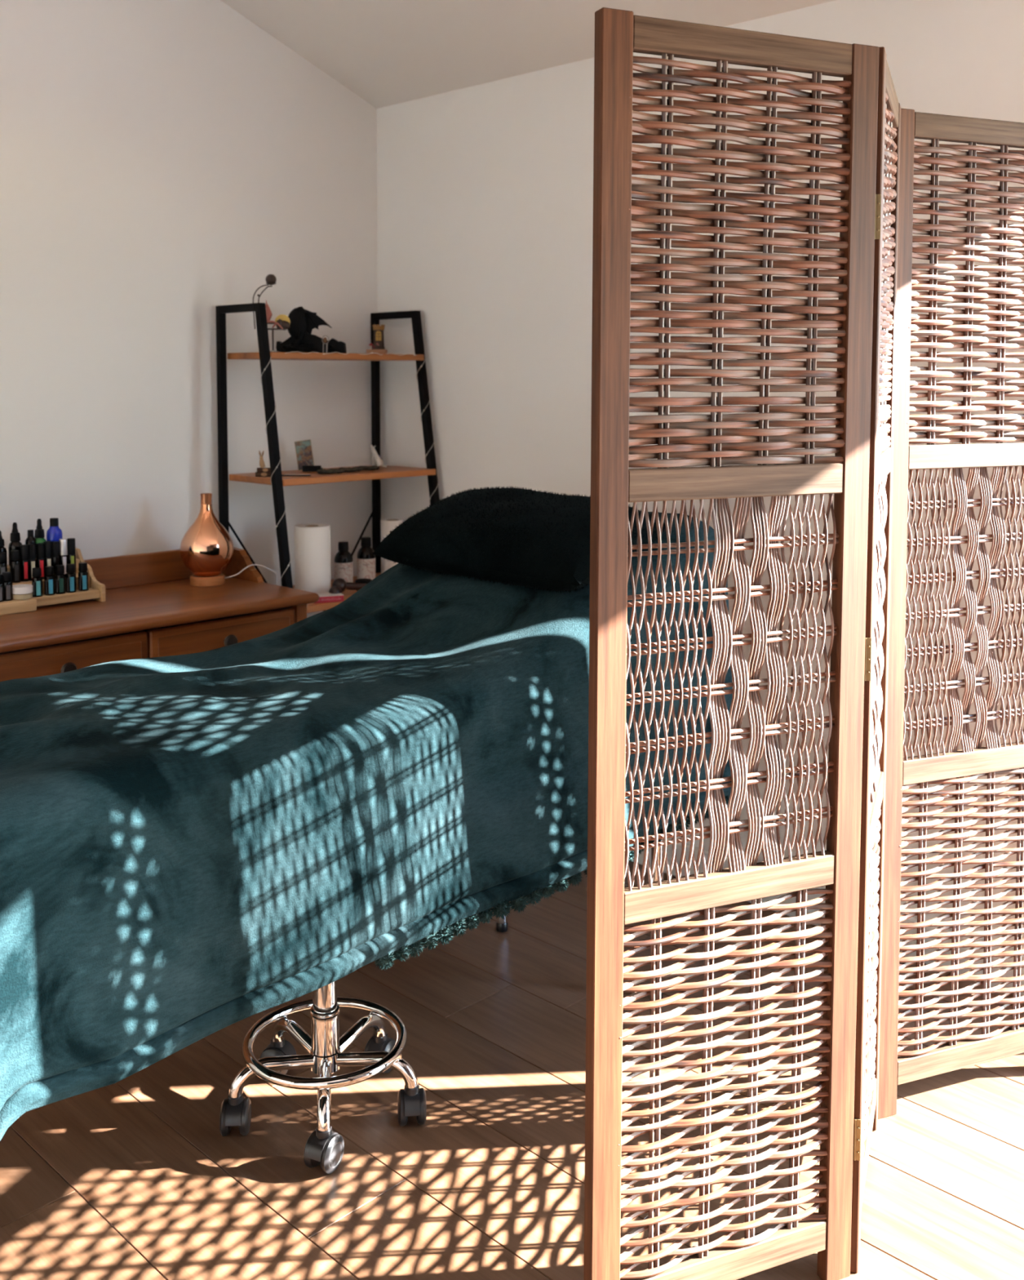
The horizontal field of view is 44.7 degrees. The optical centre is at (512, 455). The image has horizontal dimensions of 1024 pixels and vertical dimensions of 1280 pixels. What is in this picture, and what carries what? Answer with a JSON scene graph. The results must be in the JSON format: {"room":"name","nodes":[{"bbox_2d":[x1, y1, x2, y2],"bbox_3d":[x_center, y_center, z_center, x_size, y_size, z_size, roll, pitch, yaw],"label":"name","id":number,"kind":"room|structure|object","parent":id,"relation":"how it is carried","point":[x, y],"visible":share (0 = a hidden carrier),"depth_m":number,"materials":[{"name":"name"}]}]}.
{"room":"massage therapy room","nodes":[
{"label":"massage therapy room","id":0,"kind":"room"},
{"bbox_2d":[0,0,377,617],"bbox_3d":[-1.906,-0.317,2.510,0.101,2.876,4.327,4,5,44],"label":"wall","id":1,"kind":"structure","parent":0,"point":[161,160],"depth_m":3.41,"materials":[{"name":"paint"}]},
{"bbox_2d":[0,860,1023,1279],"bbox_3d":[0.118,1.304,0.617,5.780,0.120,4.327,4,5,44],"label":"floor","id":2,"kind":"structure","parent":0,"point":[136,1176],"depth_m":2.05,"materials":[{"name":"brown"}]},
{"bbox_2d":[0,546,319,681],"bbox_3d":[-1.067,0.691,2.922,0.446,0.812,1.200,4,5,44],"label":"dresser","id":3,"kind":"object","parent":2,"relation":"on","point":[152,608],"visible":0.23,"depth_m":2.96,"materials":[{"name":"brown wood"}]},
{"bbox_2d":[0,547,106,615],"bbox_3d":[-1.225,0.307,2.919,0.149,0.118,0.502,4,5,44],"label":"rack","id":4,"kind":"object","parent":3,"relation":"on","point":[96,591],"visible":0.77,"depth_m":2.98,"materials":[{"name":"brown wood"}]},
{"bbox_2d":[0,573,4,601],"bbox_3d":[-1.194,0.309,2.894,0.025,0.062,0.024,4,5,44],"label":"oil bottle","id":5,"kind":"object","parent":4,"relation":"on","point":[2,584],"visible":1,"depth_m":2.89,"materials":[{"name":"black glass"}]},
{"bbox_2d":[0,551,7,574],"bbox_3d":[-1.210,0.268,2.950,0.025,0.074,0.025,4,5,44],"label":"oil bottle","id":6,"kind":"object","parent":4,"relation":"on","point":[3,565],"visible":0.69,"depth_m":2.94,"materials":[{"name":"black glass"}]},
{"bbox_2d":[0,561,7,573],"bbox_3d":[-1.210,0.278,2.951,0.025,0.055,0.025,4,5,44],"label":"label","id":7,"kind":"object","parent":6,"relation":"on","point":[3,565],"depth_m":2.94,"materials":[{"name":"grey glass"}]},
{"bbox_2d":[0,530,7,563],"bbox_3d":[-1.232,0.224,2.989,0.033,0.088,0.033,4,5,44],"label":"dropper bottle","id":8,"kind":"object","parent":4,"relation":"on","point":[2,548],"visible":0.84,"depth_m":2.98,"materials":[{"name":"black glass"}]},
{"bbox_2d":[2,571,13,600],"bbox_3d":[-1.180,0.306,2.908,0.025,0.066,0.024,4,5,44],"label":"oil bottle","id":9,"kind":"object","parent":4,"relation":"on","point":[8,584],"visible":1,"depth_m":2.90,"materials":[{"name":"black glass"}]},
{"bbox_2d":[8,522,22,565],"bbox_3d":[-1.204,0.214,3.016,0.033,0.104,0.033,4,5,44],"label":"dropper bottle","id":10,"kind":"object","parent":4,"relation":"on","point":[15,543],"visible":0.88,"depth_m":3.01,"materials":[{"name":"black glass"}]},
{"bbox_2d":[9,550,21,582],"bbox_3d":[-1.187,0.266,2.974,0.025,0.076,0.025,4,5,44],"label":"oil bottle","id":11,"kind":"object","parent":4,"relation":"on","point":[15,564],"visible":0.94,"depth_m":2.96,"materials":[{"name":"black glass"}]},
{"bbox_2d":[13,583,33,599],"bbox_3d":[-1.156,0.323,2.934,0.050,0.030,0.050,4,5,44],"label":"jar","id":12,"kind":"object","parent":4,"relation":"on","point":[20,592],"visible":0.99,"depth_m":2.91,"materials":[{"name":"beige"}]},
{"bbox_2d":[20,544,30,581],"bbox_3d":[-1.171,0.259,2.990,0.021,0.087,0.020,4,5,44],"label":"bottle","id":13,"kind":"object","parent":4,"relation":"on","point":[24,552],"visible":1,"depth_m":2.98,"materials":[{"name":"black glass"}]},
{"bbox_2d":[25,529,36,544],"bbox_3d":[-1.177,0.224,3.044,0.026,0.082,0.026,4,5,44],"label":"oil bottle","id":14,"kind":"object","parent":4,"relation":"on","point":[30,539],"visible":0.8,"depth_m":3.04,"materials":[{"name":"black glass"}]},
{"bbox_2d":[28,543,36,580],"bbox_3d":[-1.158,0.258,3.003,0.021,0.087,0.020,4,5,44],"label":"bottle","id":15,"kind":"object","parent":4,"relation":"on","point":[32,547],"visible":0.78,"depth_m":2.99,"materials":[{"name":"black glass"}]},
{"bbox_2d":[31,567,43,597],"bbox_3d":[-1.129,0.302,2.959,0.025,0.068,0.024,4,5,44],"label":"oil bottle","id":16,"kind":"object","parent":4,"relation":"on","point":[37,580],"visible":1,"depth_m":2.95,"materials":[{"name":"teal glass"}]},
{"bbox_2d":[34,518,46,543],"bbox_3d":[-1.162,0.210,3.059,0.033,0.108,0.033,4,5,44],"label":"dropper bottle","id":17,"kind":"object","parent":4,"relation":"on","point":[39,535],"visible":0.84,"depth_m":3.05,"materials":[{"name":"green glass"}]},
{"bbox_2d":[35,542,45,579],"bbox_3d":[-1.143,0.257,3.018,0.021,0.087,0.020,4,5,44],"label":"bottle","id":18,"kind":"object","parent":4,"relation":"on","point":[41,561],"visible":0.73,"depth_m":3.01,"materials":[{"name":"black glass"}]},
{"bbox_2d":[43,541,53,566],"bbox_3d":[-1.130,0.255,3.031,0.021,0.090,0.020,4,5,44],"label":"bottle","id":19,"kind":"object","parent":4,"relation":"on","point":[48,544],"visible":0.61,"depth_m":3.02,"materials":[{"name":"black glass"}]},
{"bbox_2d":[44,565,55,595],"bbox_3d":[-1.108,0.301,2.981,0.025,0.068,0.024,4,5,44],"label":"oil bottle","id":20,"kind":"object","parent":4,"relation":"on","point":[49,579],"visible":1,"depth_m":2.97,"materials":[{"name":"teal glass"}]},
{"bbox_2d":[46,517,62,541],"bbox_3d":[-1.135,0.209,3.087,0.038,0.106,0.038,4,5,44],"label":"oil bottle","id":21,"kind":"object","parent":4,"relation":"on","point":[54,533],"visible":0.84,"depth_m":3.07,"materials":[{"name":"blue glass"}]},
{"bbox_2d":[52,541,60,576],"bbox_3d":[-1.117,0.255,3.045,0.020,0.088,0.020,4,5,44],"label":"bottle","id":22,"kind":"object","parent":4,"relation":"on","point":[55,544],"visible":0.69,"depth_m":3.04,"materials":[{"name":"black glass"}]},
{"bbox_2d":[54,564,66,594],"bbox_3d":[-1.089,0.299,3.000,0.025,0.068,0.024,4,5,44],"label":"oil bottle","id":23,"kind":"object","parent":4,"relation":"on","point":[60,578],"visible":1,"depth_m":2.99,"materials":[{"name":"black glass"}]},
{"bbox_2d":[58,538,68,575],"bbox_3d":[-1.103,0.252,3.059,0.021,0.092,0.020,4,5,44],"label":"bottle","id":24,"kind":"object","parent":4,"relation":"on","point":[63,542],"visible":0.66,"depth_m":3.05,"materials":[{"name":"silver glass"}]},
{"bbox_2d":[65,563,76,592],"bbox_3d":[-1.071,0.298,3.019,0.025,0.068,0.024,4,5,44],"label":"oil bottle","id":25,"kind":"object","parent":4,"relation":"on","point":[71,581],"visible":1,"depth_m":3.01,"materials":[{"name":"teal glass"}]},
{"bbox_2d":[66,537,76,574],"bbox_3d":[-1.088,0.251,3.074,0.021,0.092,0.020,4,5,44],"label":"bottle","id":26,"kind":"object","parent":4,"relation":"on","point":[71,541],"visible":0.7,"depth_m":3.06,"materials":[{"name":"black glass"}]},
{"bbox_2d":[78,562,88,591],"bbox_3d":[-1.048,0.297,3.042,0.025,0.068,0.024,4,5,44],"label":"oil bottle","id":27,"kind":"object","parent":4,"relation":"on","point":[83,575],"visible":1,"depth_m":3.03,"materials":[{"name":"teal glass"}]},
{"bbox_2d":[180,493,234,586],"bbox_3d":[-0.808,0.222,3.295,0.139,0.241,0.139,4,5,44],"label":"diffuser","id":28,"kind":"object","parent":3,"relation":"on","point":[206,548],"visible":1,"depth_m":3.26,"materials":[{"name":"brown metal"}]},
{"bbox_2d":[190,573,225,586],"bbox_3d":[-0.808,0.330,3.302,0.090,0.024,0.090,4,5,44],"label":"base","id":29,"kind":"object","parent":28,"relation":"attached to","point":[200,580],"depth_m":3.27,"materials":[{"name":"brown wood"}]},
{"bbox_2d":[225,564,278,585],"bbox_3d":[-0.715,0.344,3.387,0.083,0.103,0.179,4,5,44],"label":"power cable","id":30,"kind":"object","parent":3,"relation":"on","point":[251,564],"visible":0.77,"depth_m":3.37,"materials":[{"name":"white plastic"}]},
{"bbox_2d":[219,980,426,1173],"bbox_3d":[-0.330,0.876,2.165,0.358,0.538,0.364,4,5,44],"label":"stool","id":31,"kind":"object","parent":2,"relation":"on","point":[325,1147],"visible":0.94,"depth_m":2.13,"materials":[{"name":"silver metal"}]},
{"bbox_2d":[215,302,439,613],"bbox_3d":[-0.478,0.314,3.601,0.431,1.478,0.578,4,5,44],"label":"ladder shelf","id":32,"kind":"object","parent":2,"relation":"on","point":[264,355],"visible":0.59,"depth_m":3.52,"materials":[{"name":"black"}]},
{"bbox_2d":[255,467,271,476],"bbox_3d":[-0.683,0.047,3.445,0.055,0.025,0.016,0,4,0],"label":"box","id":33,"kind":"object","parent":32,"relation":"on","point":[261,472],"visible":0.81,"depth_m":3.44,"materials":[{"name":"brown wood"}]},
{"bbox_2d":[258,450,265,467],"bbox_3d":[-0.690,0.011,3.439,0.014,0.049,0.014,4,5,45],"label":"figurine","id":34,"kind":"object","parent":33,"relation":"on","point":[262,464],"visible":1,"depth_m":3.44,"materials":[{"name":"brown wood"}]},
{"bbox_2d":[253,274,290,351],"bbox_3d":[-0.671,-0.396,3.474,0.105,0.219,0.044,0,4,0],"label":"ornament","id":35,"kind":"object","parent":32,"relation":"on","point":[282,322],"visible":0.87,"depth_m":3.47,"materials":[{"name":"brown metal"}]},
{"bbox_2d":[267,322,285,329],"bbox_3d":[-0.661,-0.360,3.476,0.058,0.019,0.024,0,4,0],"label":"tray","id":36,"kind":"object","parent":35,"relation":"on","point":[280,326],"depth_m":3.47,"materials":[{"name":"metal"}]},
{"bbox_2d":[282,474,311,475],"bbox_3d":[-0.605,0.056,3.466,0.088,0.005,0.011,0,4,0],"label":"knife","id":37,"kind":"object","parent":32,"relation":"on","point":[282,474],"visible":0.85,"depth_m":3.46,"materials":[{"name":"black metal"}]},
{"bbox_2d":[294,439,323,471],"bbox_3d":[-0.597,0.001,3.637,0.081,0.094,0.038,0,4,0],"label":"picture card","id":38,"kind":"object","parent":32,"relation":"on","point":[304,450],"visible":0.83,"depth_m":3.64,"materials":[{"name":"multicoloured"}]},
{"bbox_2d":[295,440,313,470],"bbox_3d":[-0.607,-0.001,3.638,0.057,0.088,0.015,0,4,-2],"label":"picture","id":39,"kind":"object","parent":38,"relation":"on","point":[304,450],"depth_m":3.64},
{"bbox_2d":[275,306,346,353],"bbox_3d":[-0.580,-0.359,3.591,0.198,0.140,0.069,0,4,0],"label":"figurine","id":40,"kind":"object","parent":32,"relation":"on","point":[303,322],"visible":0.85,"depth_m":3.58,"materials":[{"name":"black plastic"}]},
{"bbox_2d":[294,523,331,593],"bbox_3d":[-0.567,0.298,3.535,0.101,0.198,0.101,4,5,44],"label":"paper roll","id":41,"kind":"object","parent":32,"relation":"on","point":[312,540],"visible":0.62,"depth_m":3.49,"materials":[{"name":"white paper"}]},
{"bbox_2d":[322,335,328,352],"bbox_3d":[-0.533,-0.317,3.554,0.021,0.051,0.006,0,4,0],"label":"pendant","id":42,"kind":"object","parent":32,"relation":"on","point":[325,340],"visible":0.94,"depth_m":3.55,"materials":[{"name":"grey metal"}]},
{"bbox_2d":[314,592,344,603],"bbox_3d":[-0.511,0.394,3.440,0.084,0.018,0.049,-1,4,-21],"label":"box","id":43,"kind":"object","parent":32,"relation":"on","point":[326,597],"visible":0.85,"depth_m":3.42,"materials":[{"name":"red cardboard"}]},
{"bbox_2d":[334,541,353,582],"bbox_3d":[-0.496,0.322,3.666,0.055,0.134,0.055,4,5,44],"label":"oil bottle","id":44,"kind":"object","parent":32,"relation":"on","point":[344,562],"visible":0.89,"depth_m":3.65,"materials":[{"name":"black glass"}]},
{"bbox_2d":[328,577,366,593],"bbox_3d":[-0.462,0.375,3.501,0.098,0.049,0.093,0,4,0],"label":"roller","id":45,"kind":"object","parent":32,"relation":"on","point":[340,585],"visible":0.84,"depth_m":3.52,"materials":[{"name":"brown wood"}]},
{"bbox_2d":[317,465,379,474],"bbox_3d":[-0.470,0.041,3.614,0.046,0.015,0.242,3,5,36],"label":"log","id":46,"kind":"object","parent":32,"relation":"on","point":[340,469],"visible":1,"depth_m":3.60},
{"bbox_2d":[370,443,386,466],"bbox_3d":[-0.398,0.001,3.701,0.049,0.071,0.023,0,4,0],"label":"figurine","id":47,"kind":"object","parent":46,"relation":"on","point":[376,460],"visible":1,"depth_m":3.69,"materials":[{"name":"white ceramic"}]},
{"bbox_2d":[261,350,439,585],"bbox_3d":[-0.439,0.031,3.545,0.109,0.651,0.593,4,5,44],"label":"fairy lights","id":48,"kind":"object","parent":32,"relation":"attached to","point":[273,350],"visible":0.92,"depth_m":3.46,"materials":[{"name":"silver metal"}]},
{"bbox_2d":[355,578,372,591],"bbox_3d":[-0.430,0.377,3.609,0.049,0.032,0.049,0,4,0],"label":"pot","id":49,"kind":"object","parent":32,"relation":"on","point":[366,581],"visible":0.47,"depth_m":3.59,"materials":[{"name":"black plastic"}]},
{"bbox_2d":[356,537,375,579],"bbox_3d":[-0.436,0.316,3.720,0.055,0.140,0.055,4,5,44],"label":"oil bottle","id":50,"kind":"object","parent":32,"relation":"on","point":[366,562],"visible":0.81,"depth_m":3.70,"materials":[{"name":"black glass"}]},
{"bbox_2d":[366,349,387,353],"bbox_3d":[-0.409,-0.313,3.772,0.060,0.016,0.044,0,4,0],"label":"wooden block","id":51,"kind":"object","parent":32,"relation":"on","point":[368,351],"visible":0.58,"depth_m":3.75,"materials":[{"name":"brown wood"}]},
{"bbox_2d":[368,342,375,349],"bbox_3d":[-0.422,-0.329,3.759,0.020,0.019,0.013,0,4,0],"label":"ornament","id":52,"kind":"object","parent":51,"relation":"on","point":[371,344],"visible":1,"depth_m":3.76,"materials":[{"name":"beige"}]},
{"bbox_2d":[373,324,385,349],"bbox_3d":[-0.404,-0.357,3.767,0.037,0.074,0.041,0,4,0],"label":"ornament","id":53,"kind":"object","parent":51,"relation":"on","point":[379,336],"visible":0.98,"depth_m":3.75,"materials":[{"name":"brown wood"}]},
{"bbox_2d":[381,518,404,573],"bbox_3d":[-0.364,0.289,3.792,0.072,0.185,0.072,4,5,44],"label":"paper roll","id":54,"kind":"object","parent":32,"relation":"on","point":[388,525],"visible":0.41,"depth_m":3.76,"materials":[{"name":"white paper"}]},
{"bbox_2d":[496,839,663,999],"bbox_3d":[-0.471,0.669,2.081,0.545,0.962,1.800,4,5,44],"label":"massage table","id":55,"kind":"object","parent":2,"relation":"on","point":[502,925],"visible":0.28,"depth_m":2.55,"materials":[{"name":"silver metal"}]},
{"bbox_2d":[0,511,737,1141],"bbox_3d":[-0.433,0.485,2.072,0.703,0.698,1.900,4,5,44],"label":"blanket","id":56,"kind":"object","parent":55,"relation":"on","point":[193,846],"visible":0.71,"depth_m":1.86,"materials":[{"name":"teal fabric"}]},
{"bbox_2d":[370,485,669,593],"bbox_3d":[0.010,0.160,2.514,0.549,0.180,0.309,3,5,40],"label":"pillow","id":57,"kind":"object","parent":56,"relation":"on","point":[529,538],"visible":0.76,"depth_m":2.41,"materials":[{"name":"black fabric"}]},
{"bbox_2d":[583,7,1023,1279],"bbox_3d":[0.552,0.299,1.912,0.202,1.724,1.143,4,5,44],"label":"folding screen","id":58,"kind":"object","parent":2,"relation":"on","point":[862,1065],"visible":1,"depth_m":1.67,"materials":[{"name":"brown wicker"}]},
{"bbox_2d":[221,0,835,108],"bbox_3d":[0.154,-1.276,0.419,5.880,0.898,4.327,4,5,44],"label":"ceiling","id":59,"kind":"structure","parent":0,"point":[386,53],"depth_m":3.38,"materials":[{"name":"paint"}]},
{"bbox_2d":[377,0,1023,950],"bbox_3d":[1.636,0.094,2.016,5.680,2.117,0.100,4,5,44],"label":"wall","id":60,"kind":"structure","parent":0,"point":[485,191],"depth_m":3.39,"materials":[{"name":"paint"}]},
{"bbox_2d":[628,838,1023,996],"bbox_3d":[0.415,1.035,3.198,2.340,0.090,0.014,4,5,44],"label":"baseboard","id":61,"kind":"structure","parent":60,"relation":"attached to","point":[678,846],"depth_m":2.74,"materials":[{"name":"white"}]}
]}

